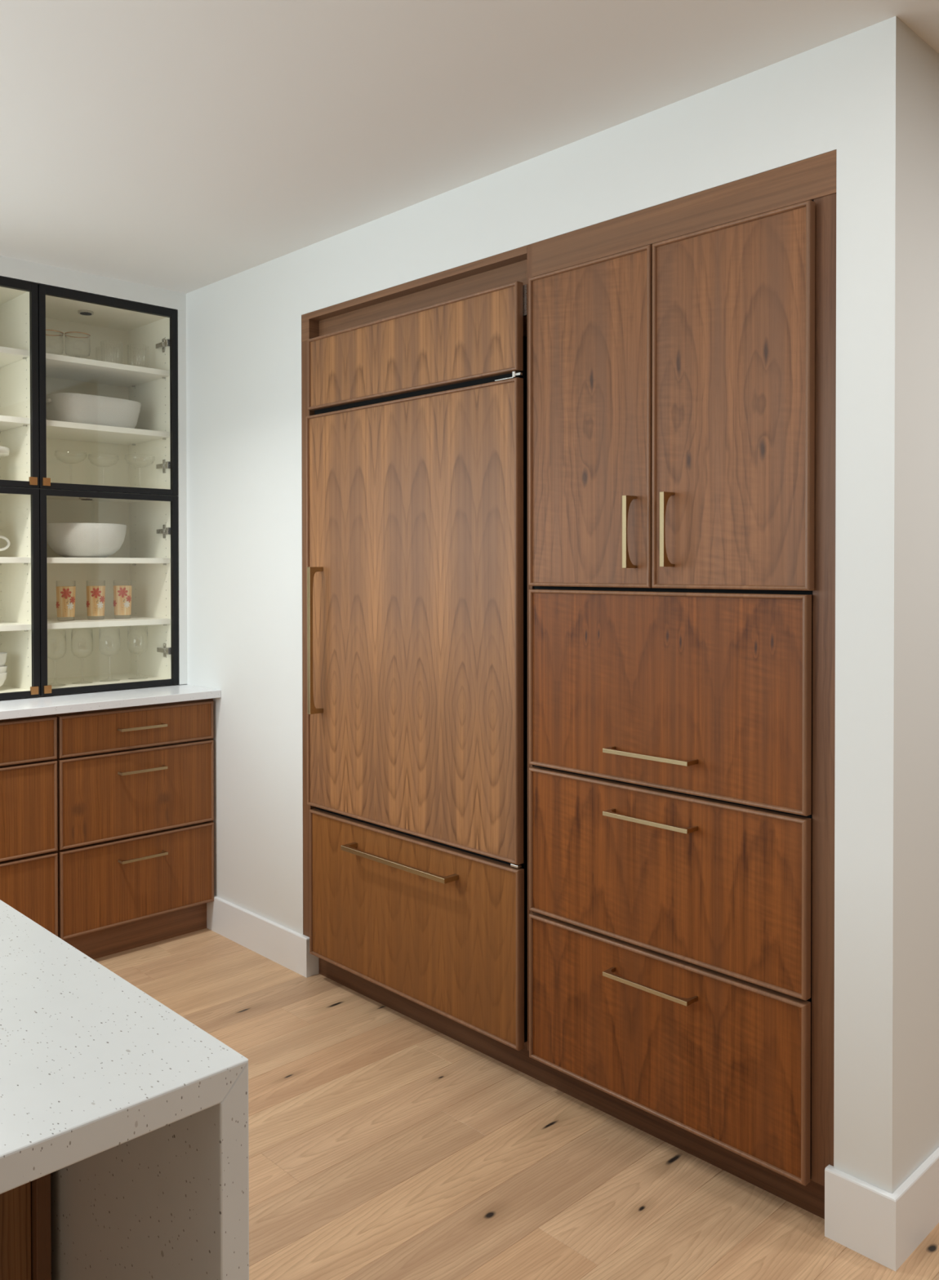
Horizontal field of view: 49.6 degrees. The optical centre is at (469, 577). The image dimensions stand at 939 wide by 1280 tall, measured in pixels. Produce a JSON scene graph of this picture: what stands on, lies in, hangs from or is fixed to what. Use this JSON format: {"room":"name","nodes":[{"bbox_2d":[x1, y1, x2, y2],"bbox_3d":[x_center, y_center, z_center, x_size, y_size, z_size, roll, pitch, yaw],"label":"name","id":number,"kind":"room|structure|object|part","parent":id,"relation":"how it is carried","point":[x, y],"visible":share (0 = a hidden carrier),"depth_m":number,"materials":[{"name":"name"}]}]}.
{"room":"kitchen","nodes":[
{"label":"kitchen","id":0,"kind":"room"},
{"bbox_2d":[0,255,187,684],"bbox_3d":[-2.650,0.124,2.839,3.800,2.440,0.520,-1,1,-44],"label":"wall","id":1,"kind":"structure","parent":0,"point":[11,268],"depth_m":3.93,"materials":[{"name":"white paint"}]},
{"bbox_2d":[0,0,938,293],"bbox_3d":[1.786,-1.125,0.443,7.150,0.100,10.120,-1,1,-44],"label":"ceiling","id":2,"kind":"structure","parent":0,"point":[183,146],"depth_m":2.31,"materials":[{"name":"white paint"}]},
{"bbox_2d":[93,928,938,1279],"bbox_3d":[1.788,1.405,0.469,7.150,0.080,10.120,-1,1,-44],"label":"floor","id":3,"kind":"structure","parent":0,"point":[383,1144],"depth_m":2.31,"materials":[{"name":"brown wood"}]},
{"bbox_2d":[0,1173,51,1279],"bbox_3d":[-1.434,0.915,1.538,0.857,0.884,1.852,-1,1,-44],"label":"base cabinet","id":4,"kind":"object","parent":3,"relation":"on","point":[25,1240],"visible":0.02,"depth_m":1.16,"materials":[{"name":"brown wood"}]},
{"bbox_3d":[-0.809,0.871,0.881,0.839,0.784,0.015,-1,1,-44],"label":"panel","id":5,"kind":"part","parent":4,"relation":"part of","materials":[{"name":"brown wood"}]},
{"bbox_3d":[-0.497,0.917,1.176,0.016,0.884,0.027,-1,1,-44],"label":"corner post","id":6,"kind":"part","parent":4,"relation":"part of","materials":[{"name":"brown wood"}]},
{"bbox_2d":[0,899,248,1279],"bbox_3d":[-1.324,0.900,1.431,0.931,0.915,2.258,-1,1,-44],"label":"countertop","id":7,"kind":"structure","parent":4,"relation":"on","point":[136,1115],"depth_m":0.97,"materials":[{"name":"stone"}]},
{"bbox_3d":[-1.000,0.897,1.745,0.030,0.914,2.258,-1,1,-44],"label":"waterfall leg","id":8,"kind":"part","parent":7,"relation":"part of","materials":[{"name":"stone"}]},
{"bbox_2d":[0,714,57,936],"bbox_3d":[-1.796,0.895,3.414,0.594,0.884,0.644,-1,1,-44],"label":"base cabinet","id":9,"kind":"object","parent":3,"relation":"on","point":[28,828],"visible":0.82,"depth_m":3.35,"materials":[{"name":"brown wood"}]},
{"bbox_3d":[-1.603,0.540,3.211,0.586,0.139,0.018,-1,1,-44],"label":"drawer","id":10,"kind":"part","parent":9,"relation":"part of","materials":[{"name":"brown wood"}]},
{"bbox_3d":[-1.603,1.076,3.217,0.586,0.296,0.018,-1,1,-44],"label":"drawer","id":11,"kind":"part","parent":9,"relation":"part of","materials":[{"name":"brown wood"}]},
{"bbox_3d":[-1.603,0.768,3.214,0.586,0.301,0.018,-1,1,-44],"label":"drawer","id":12,"kind":"part","parent":9,"relation":"part of","materials":[{"name":"brown wood"}]},
{"bbox_2d":[0,684,221,719],"bbox_3d":[-1.837,0.439,3.369,1.899,0.028,0.652,-1,1,-44],"label":"countertop","id":13,"kind":"structure","parent":9,"relation":"on","point":[11,708],"depth_m":3.55,"materials":[{"name":"stone"}]},
{"bbox_2d":[0,275,39,700],"bbox_3d":[-1.841,-0.305,3.530,0.532,1.456,0.404,-1,1,-44],"label":"cabinet","id":14,"kind":"object","parent":13,"relation":"on","point":[20,586],"visible":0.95,"depth_m":3.64,"materials":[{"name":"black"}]},
{"bbox_2d":[0,671,7,686],"bbox_3d":[-1.709,0.369,3.601,0.127,0.064,0.127,-1,1,-44],"label":"bowl","id":15,"kind":"object","parent":14,"relation":"in","point":[2,676],"visible":0.87,"depth_m":3.59,"materials":[{"name":"white ceramic"}]},
{"bbox_2d":[0,665,7,673],"bbox_3d":[-1.709,0.346,3.601,0.127,0.064,0.127,-1,1,-44],"label":"bowl","id":16,"kind":"object","parent":15,"relation":"on","point":[2,669],"visible":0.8,"depth_m":3.59,"materials":[{"name":"white ceramic"}]},
{"bbox_2d":[0,652,7,666],"bbox_3d":[-1.709,0.310,3.601,0.127,0.082,0.127,-1,1,-44],"label":"bowl","id":17,"kind":"object","parent":16,"relation":"on","point":[2,655],"visible":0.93,"depth_m":3.59,"materials":[{"name":"white ceramic"}]},
{"bbox_2d":[0,445,9,457],"bbox_3d":[-1.758,-0.394,3.574,0.254,0.134,0.254,-1,1,-44],"label":"cake stand","id":18,"kind":"object","parent":14,"relation":"in","point":[4,451],"visible":1,"depth_m":3.58,"materials":[{"name":"white ceramic"}]},
{"bbox_2d":[0,535,9,551],"bbox_3d":[-1.720,-0.144,3.569,0.184,0.142,0.128,0,1,-19],"label":"mug","id":19,"kind":"object","parent":14,"relation":"on","point":[6,539],"visible":1,"depth_m":3.64,"materials":[{"name":"white ceramic"}]},
{"bbox_2d":[0,346,29,367],"bbox_3d":[-1.852,-0.791,3.536,0.498,0.021,0.349,-1,1,-44],"label":"shelf","id":20,"kind":"object","parent":14,"relation":"attached to","point":[9,357],"depth_m":3.60,"materials":[{"name":"white wood"}]},
{"bbox_2d":[0,415,30,431],"bbox_3d":[-1.852,-0.553,3.538,0.498,0.021,0.349,-1,1,-44],"label":"shelf","id":21,"kind":"object","parent":14,"relation":"attached to","point":[20,423],"depth_m":3.59,"materials":[{"name":"white wood"}]},
{"bbox_2d":[0,621,31,631],"bbox_3d":[-1.851,0.176,3.546,0.498,0.021,0.349,-1,1,-44],"label":"shelf","id":22,"kind":"object","parent":14,"relation":"attached to","point":[4,625],"depth_m":3.58,"materials":[{"name":"white wood"}]},
{"bbox_2d":[0,556,31,563],"bbox_3d":[-1.851,-0.061,3.543,0.498,0.021,0.349,-1,1,-44],"label":"shelf","id":23,"kind":"object","parent":14,"relation":"attached to","point":[2,559],"depth_m":3.55,"materials":[{"name":"white wood"}]},
{"bbox_3d":[-1.712,-0.673,3.393,0.530,0.718,0.020,-1,1,-44],"label":"door","id":24,"kind":"part","parent":14,"relation":"part of","materials":[{"name":"glass"}]},
{"bbox_3d":[-1.711,0.055,3.401,0.530,0.732,0.020,-1,1,-44],"label":"door","id":25,"kind":"part","parent":14,"relation":"part of","materials":[{"name":"black metal"}]},
{"bbox_3d":[-1.529,-0.339,3.558,0.026,0.028,0.010,-1,1,-44],"label":"tab pull","id":26,"kind":"part","parent":14,"relation":"part of","materials":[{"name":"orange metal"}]},
{"bbox_3d":[-1.528,0.396,3.566,0.026,0.028,0.010,-1,1,-44],"label":"tab pull","id":27,"kind":"part","parent":14,"relation":"part of","materials":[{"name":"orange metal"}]},
{"bbox_2d":[36,284,178,696],"bbox_3d":[-1.458,-0.310,3.901,0.532,1.456,0.404,-1,1,-44],"label":"cabinet","id":28,"kind":"object","parent":13,"relation":"on","point":[145,500],"visible":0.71,"depth_m":4.01,"materials":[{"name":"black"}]},
{"bbox_3d":[-1.496,-0.339,3.590,0.026,0.028,0.010,-1,1,-44],"label":"tab pull","id":29,"kind":"part","parent":28,"relation":"part of","materials":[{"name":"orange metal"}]},
{"bbox_3d":[-1.495,0.396,3.598,0.026,0.028,0.010,-1,1,-44],"label":"tab pull","id":30,"kind":"part","parent":28,"relation":"part of","materials":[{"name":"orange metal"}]},
{"bbox_2d":[45,329,63,355],"bbox_3d":[-1.567,-0.862,3.797,0.092,0.112,0.092,-1,1,-44],"label":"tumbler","id":31,"kind":"object","parent":28,"relation":"on","point":[62,334],"visible":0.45,"depth_m":3.81,"materials":[{"name":"clear glass"}]},
{"bbox_2d":[47,630,66,685],"bbox_3d":[-1.537,0.297,3.767,0.079,0.202,0.079,0,1,1],"label":"wine glass","id":32,"kind":"object","parent":28,"relation":"in","point":[64,630],"visible":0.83,"depth_m":3.77,"materials":[{"name":"clear glass"}]},
{"bbox_2d":[56,581,75,620],"bbox_3d":[-1.524,0.086,3.833,0.069,0.149,0.070,0,1,-23],"label":"tumbler","id":33,"kind":"object","parent":28,"relation":"on","point":[65,595],"visible":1,"depth_m":3.81,"materials":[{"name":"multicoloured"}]},
{"bbox_2d":[60,588,71,599],"bbox_3d":[-1.511,0.060,3.804,0.039,0.040,0.006,0,1,-23],"label":"flower","id":34,"kind":"object","parent":33,"relation":"on","point":[65,593],"depth_m":3.80,"materials":[{"name":"red paint"}]},
{"bbox_2d":[66,602,73,609],"bbox_3d":[-1.498,0.106,3.813,0.003,0.027,0.027,0,1,40],"label":"flower","id":35,"kind":"object","parent":33,"relation":"on","point":[69,605],"depth_m":3.81,"materials":[{"name":"white paint"}]},
{"bbox_2d":[69,596,75,603],"bbox_3d":[-1.493,0.084,3.820,0.003,0.027,0.027,0,1,24],"label":"flower","id":36,"kind":"object","parent":33,"relation":"on","point":[72,599],"depth_m":3.82,"materials":[{"name":"red paint"}]},
{"bbox_2d":[54,449,86,464],"bbox_3d":[-1.501,-0.403,3.823,0.114,0.146,0.114,-1,1,-44],"label":"coupe","id":37,"kind":"object","parent":28,"relation":"in","point":[56,450],"visible":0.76,"depth_m":3.82,"materials":[{"name":"clear glass"}]},
{"bbox_2d":[64,331,90,357],"bbox_3d":[-1.479,-0.862,3.833,0.092,0.112,0.092,-1,1,-44],"label":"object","id":38,"kind":"object","parent":28,"relation":"on","point":[89,336],"visible":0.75,"depth_m":3.83,"materials":[{"name":"clear glass"}]},
{"bbox_2d":[71,630,93,683],"bbox_3d":[-1.464,0.297,3.838,0.079,0.202,0.079,0,1,1],"label":"wine glass","id":39,"kind":"object","parent":28,"relation":"in","point":[71,630],"visible":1,"depth_m":3.84,"materials":[{"name":"clear glass"}]},
{"bbox_2d":[78,309,93,315],"bbox_3d":[-1.466,-1.013,3.880,0.056,0.008,0.056,0,1,14],"label":"puck light","id":40,"kind":"object","parent":28,"relation":"on","point":[83,312],"depth_m":3.86,"materials":[{"name":"black plastic"}]},
{"bbox_2d":[46,522,126,557],"bbox_3d":[-1.473,-0.141,3.895,0.298,0.128,0.298,-1,1,-44],"label":"mixing bowl","id":41,"kind":"object","parent":28,"relation":"on","point":[67,540],"visible":0.84,"depth_m":3.79,"materials":[{"name":"white ceramic"}]},
{"bbox_2d":[79,497,94,500],"bbox_3d":[-1.465,-0.303,3.887,0.056,0.010,0.056,-1,1,-44],"label":"puck light","id":42,"kind":"object","parent":28,"relation":"attached to","point":[80,498],"depth_m":3.87,"materials":[{"name":"black plastic"}]},
{"bbox_2d":[45,392,141,428],"bbox_3d":[-1.448,-0.625,3.900,0.240,0.114,0.372,0,1,42],"label":"serving dish","id":43,"kind":"object","parent":28,"relation":"on","point":[83,408],"visible":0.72,"depth_m":3.79,"materials":[{"name":"white ceramic"}]},
{"bbox_3d":[-1.568,-0.655,3.767,0.056,0.014,0.014,0,1,42],"label":"handle","id":44,"kind":"part","parent":43,"relation":"part of","materials":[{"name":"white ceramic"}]},
{"bbox_2d":[86,584,105,619],"bbox_3d":[-1.440,0.085,3.914,0.069,0.149,0.070,0,1,-21],"label":"tumbler","id":45,"kind":"object","parent":28,"relation":"on","point":[95,595],"visible":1,"depth_m":3.89,"materials":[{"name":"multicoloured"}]},
{"bbox_2d":[90,587,101,598],"bbox_3d":[-1.429,0.059,3.884,0.039,0.040,0.006,0,1,-21],"label":"flower","id":46,"kind":"object","parent":45,"relation":"on","point":[95,593],"depth_m":3.88,"materials":[{"name":"red paint"}]},
{"bbox_2d":[97,601,103,608],"bbox_3d":[-1.415,0.105,3.893,0.003,0.027,0.027,0,1,41],"label":"flower","id":47,"kind":"object","parent":45,"relation":"on","point":[100,604],"depth_m":3.89,"materials":[{"name":"white paint"}]},
{"bbox_2d":[45,352,168,386],"bbox_3d":[-1.469,-0.796,3.907,0.498,0.021,0.349,-1,1,-44],"label":"shelf","id":48,"kind":"object","parent":28,"relation":"attached to","point":[60,369],"depth_m":3.92,"materials":[{"name":"white wood"}]},
{"bbox_2d":[46,557,169,564],"bbox_3d":[-1.468,-0.066,3.915,0.498,0.021,0.349,-1,1,-44],"label":"shelf","id":49,"kind":"object","parent":28,"relation":"attached to","point":[49,560],"depth_m":3.81,"materials":[{"name":"white wood"}]},
{"bbox_2d":[46,419,169,444],"bbox_3d":[-1.469,-0.557,3.909,0.498,0.021,0.349,-1,1,-44],"label":"shelf","id":50,"kind":"object","parent":28,"relation":"attached to","point":[61,433],"depth_m":3.92,"materials":[{"name":"white wood"}]},
{"bbox_3d":[-1.329,-0.677,3.764,0.530,0.718,0.020,-1,1,-44],"label":"door","id":51,"kind":"part","parent":28,"relation":"part of","materials":[{"name":"glass"}]},
{"bbox_2d":[47,615,169,629],"bbox_3d":[-1.468,0.171,3.917,0.498,0.021,0.349,-1,1,-44],"label":"shelf","id":52,"kind":"object","parent":28,"relation":"attached to","point":[79,621],"depth_m":3.88,"materials":[{"name":"white wood"}]},
{"bbox_3d":[-1.329,0.051,3.772,0.530,0.732,0.020,-1,1,-44],"label":"door","id":53,"kind":"part","parent":28,"relation":"part of","materials":[{"name":"glass"}]},
{"bbox_2d":[98,627,120,681],"bbox_3d":[-1.387,0.296,3.913,0.079,0.202,0.079,0,1,1],"label":"wine glass","id":54,"kind":"object","parent":28,"relation":"in","point":[100,628],"visible":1,"depth_m":3.91,"materials":[{"name":"clear glass"}]},
{"bbox_2d":[98,627,120,656],"bbox_3d":[-1.387,0.249,3.913,0.079,0.109,0.079,-1,1,-44],"label":"bowl","id":55,"kind":"object","parent":54,"relation":"on","point":[100,628],"depth_m":3.91,"materials":[{"name":"clear glass"}]},
{"bbox_2d":[113,585,131,618],"bbox_3d":[-1.363,0.084,3.989,0.069,0.149,0.070,0,1,-20],"label":"tumbler","id":56,"kind":"object","parent":28,"relation":"on","point":[122,593],"visible":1,"depth_m":3.96,"materials":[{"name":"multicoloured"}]},
{"bbox_2d":[117,587,128,597],"bbox_3d":[-1.352,0.058,3.959,0.039,0.040,0.006,0,1,-20],"label":"flower","id":57,"kind":"object","parent":56,"relation":"on","point":[122,592],"depth_m":3.96,"materials":[{"name":"red paint"}]},
{"bbox_2d":[123,600,129,608],"bbox_3d":[-1.338,0.105,3.967,0.003,0.027,0.027,0,1,42],"label":"flower","id":58,"kind":"object","parent":56,"relation":"on","point":[126,603],"depth_m":3.97,"materials":[{"name":"white paint"}]},
{"bbox_2d":[125,595,131,602],"bbox_3d":[-1.333,0.083,3.974,0.003,0.027,0.027,0,1,27],"label":"flower","id":59,"kind":"object","parent":56,"relation":"on","point":[128,597],"depth_m":3.97,"materials":[{"name":"red paint"}]},
{"bbox_2d":[127,626,148,679],"bbox_3d":[-1.304,0.295,3.993,0.079,0.202,0.079,0,1,1],"label":"wine glass","id":60,"kind":"object","parent":28,"relation":"in","point":[135,626],"visible":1,"depth_m":3.98,"materials":[{"name":"clear glass"}]},
{"bbox_2d":[127,626,148,654],"bbox_3d":[-1.304,0.248,3.993,0.079,0.109,0.079,-1,1,-44],"label":"bowl","id":61,"kind":"object","parent":60,"relation":"on","point":[135,626],"depth_m":3.99,"materials":[{"name":"clear glass"}]},
{"bbox_2d":[127,344,148,367],"bbox_3d":[-1.304,-0.861,3.996,0.081,0.106,0.082,-1,1,-44],"label":"tumbler","id":62,"kind":"object","parent":28,"relation":"on","point":[128,344],"visible":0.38,"depth_m":3.99,"materials":[{"name":"clear glass"}]},
{"bbox_2d":[124,453,155,471],"bbox_3d":[-1.286,-0.404,3.962,0.114,0.146,0.114,-1,1,-44],"label":"coupe","id":63,"kind":"object","parent":28,"relation":"in","point":[126,454],"visible":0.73,"depth_m":3.96,"materials":[{"name":"clear glass"}]},
{"bbox_2d":[55,697,213,959],"bbox_3d":[-1.369,0.891,3.829,0.592,0.884,0.644,-1,1,-44],"label":"base cabinet","id":64,"kind":"object","parent":3,"relation":"on","point":[135,784],"visible":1,"depth_m":3.61,"materials":[{"name":"brown wood"}]},
{"bbox_3d":[-1.178,0.535,3.623,0.578,0.139,0.018,-1,1,-44],"label":"drawer","id":65,"kind":"part","parent":64,"relation":"part of","materials":[{"name":"brown wood"}]},
{"bbox_3d":[-1.178,1.071,3.629,0.578,0.296,0.018,-1,1,-44],"label":"drawer","id":66,"kind":"part","parent":64,"relation":"part of","materials":[{"name":"brown wood"}]},
{"bbox_3d":[-1.178,0.764,3.626,0.578,0.301,0.018,-1,1,-44],"label":"drawer","id":67,"kind":"part","parent":64,"relation":"part of","materials":[{"name":"brown wood"}]},
{"bbox_3d":[-1.159,0.684,3.606,0.172,0.010,0.036,-1,1,-44],"label":"handle","id":68,"kind":"part","parent":64,"relation":"part of","materials":[{"name":"gold metal"}]},
{"bbox_3d":[-1.160,0.531,3.605,0.172,0.010,0.036,-1,1,-44],"label":"handle","id":69,"kind":"part","parent":64,"relation":"part of","materials":[{"name":"gold metal"}]},
{"bbox_3d":[-1.159,0.993,3.609,0.172,0.010,0.036,-1,1,-44],"label":"handle","id":70,"kind":"part","parent":64,"relation":"part of","materials":[{"name":"gold metal"}]},
{"bbox_2d":[301,149,836,1219],"bbox_3d":[0.306,0.231,2.953,0.600,2.218,1.878,-1,1,-44],"label":"cabinet surround","id":71,"kind":"object","parent":3,"relation":"on","point":[813,178],"visible":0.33,"depth_m":2.21,"materials":[{"name":"brown wood"}]},
{"bbox_2d":[306,281,527,1050],"bbox_3d":[-0.005,0.231,3.205,0.655,2.027,0.970,-1,1,-44],"label":"refrigerator","id":72,"kind":"object","parent":71,"relation":"in","point":[416,433],"visible":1,"depth_m":2.94,"materials":[{"name":"brown wood"}]},
{"bbox_3d":[-0.498,0.202,3.281,0.052,0.474,0.015,-1,1,-44],"label":"handle","id":73,"kind":"part","parent":72,"relation":"part of","materials":[{"name":"gold metal"}]},
{"bbox_3d":[-0.215,0.839,2.998,0.054,0.014,0.474,-1,1,-44],"label":"handle","id":74,"kind":"part","parent":72,"relation":"part of","materials":[{"name":"gold metal"}]},
{"bbox_3d":[-0.196,0.112,3.020,0.020,1.281,0.950,-1,1,-44],"label":"door","id":75,"kind":"part","parent":72,"relation":"part of","materials":[{"name":"brown wood"}]},
{"bbox_3d":[-0.194,-0.665,3.010,0.018,0.230,0.942,-1,1,-44],"label":"grille panel","id":76,"kind":"part","parent":72,"relation":"part of","materials":[{"name":"brown wood"}]},
{"bbox_3d":[-0.190,1.008,3.026,0.018,0.476,0.942,-1,1,-44],"label":"freezer drawer","id":77,"kind":"part","parent":72,"relation":"part of","materials":[{"name":"brown wood"}]},
{"bbox_3d":[0.024,-0.870,3.232,0.600,0.020,0.983,-1,1,-44],"label":"rail","id":78,"kind":"part","parent":71,"relation":"part of","materials":[{"name":"brown wood"}]},
{"bbox_2d":[528,200,814,1186],"bbox_3d":[0.632,0.233,2.571,0.663,2.041,0.790,-1,1,-44],"label":"pantry cabinet","id":79,"kind":"object","parent":71,"relation":"in","point":[671,382],"visible":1,"depth_m":2.31,"materials":[{"name":"brown wood"}]},
{"bbox_3d":[0.296,-0.377,2.508,0.018,0.797,0.381,-1,1,-44],"label":"door","id":80,"kind":"part","parent":79,"relation":"part of","materials":[{"name":"brown wood"}]},
{"bbox_3d":[0.376,-0.108,2.386,0.042,0.170,0.012,-1,1,-44],"label":"handle","id":81,"kind":"part","parent":79,"relation":"part of","materials":[{"name":"gold metal"}]},
{"bbox_3d":[0.416,0.948,2.358,0.044,0.010,0.238,-1,1,-44],"label":"handle","id":82,"kind":"part","parent":79,"relation":"part of","materials":[{"name":"gold metal"}]},
{"bbox_3d":[0.416,0.563,2.354,0.044,0.010,0.238,-1,1,-44],"label":"handle","id":83,"kind":"part","parent":79,"relation":"part of","materials":[{"name":"gold metal"}]},
{"bbox_3d":[0.415,0.413,2.352,0.044,0.010,0.238,-1,1,-44],"label":"handle","id":84,"kind":"part","parent":79,"relation":"part of","materials":[{"name":"gold metal"}]},
{"bbox_3d":[0.449,-0.110,2.310,0.042,0.170,0.012,-1,1,-44],"label":"handle","id":85,"kind":"part","parent":79,"relation":"part of","materials":[{"name":"gold metal"}]},
{"bbox_3d":[0.434,1.068,2.384,0.018,0.374,0.771,-1,1,-44],"label":"drawer","id":86,"kind":"part","parent":79,"relation":"part of","materials":[{"name":"brown wood"}]},
{"bbox_3d":[0.434,0.684,2.380,0.018,0.372,0.771,-1,1,-44],"label":"drawer","id":87,"kind":"part","parent":79,"relation":"part of","materials":[{"name":"brown wood"}]},
{"bbox_3d":[0.433,0.261,2.376,0.018,0.454,0.771,-1,1,-44],"label":"drawer","id":88,"kind":"part","parent":79,"relation":"part of","materials":[{"name":"brown wood"}]},
{"bbox_3d":[0.569,-0.374,2.227,0.018,0.797,0.389,-1,1,-44],"label":"door","id":89,"kind":"part","parent":79,"relation":"part of","materials":[{"name":"brown wood"}]},
{"bbox_2d":[186,15,938,1194],"bbox_3d":[0.871,0.106,4.236,3.200,2.440,3.177,-1,1,-44],"label":"wall","id":90,"kind":"structure","parent":0,"point":[869,95],"depth_m":2.12,"materials":[{"name":"white paint"}]},
{"bbox_2d":[206,895,319,977],"bbox_3d":[-0.775,1.269,3.667,0.054,0.130,0.718,-1,1,-44],"label":"baseboard","id":91,"kind":"structure","parent":90,"relation":"attached to","point":[290,948],"depth_m":3.58,"materials":[{"name":"white paint"}]},
{"bbox_2d":[824,1146,938,1271],"bbox_3d":[1.896,1.267,3.111,3.115,0.140,0.146,-1,1,-44],"label":"baseboard","id":92,"kind":"structure","parent":90,"relation":"attached to","point":[885,1228],"depth_m":2.03,"materials":[{"name":"white paint"}]}
]}

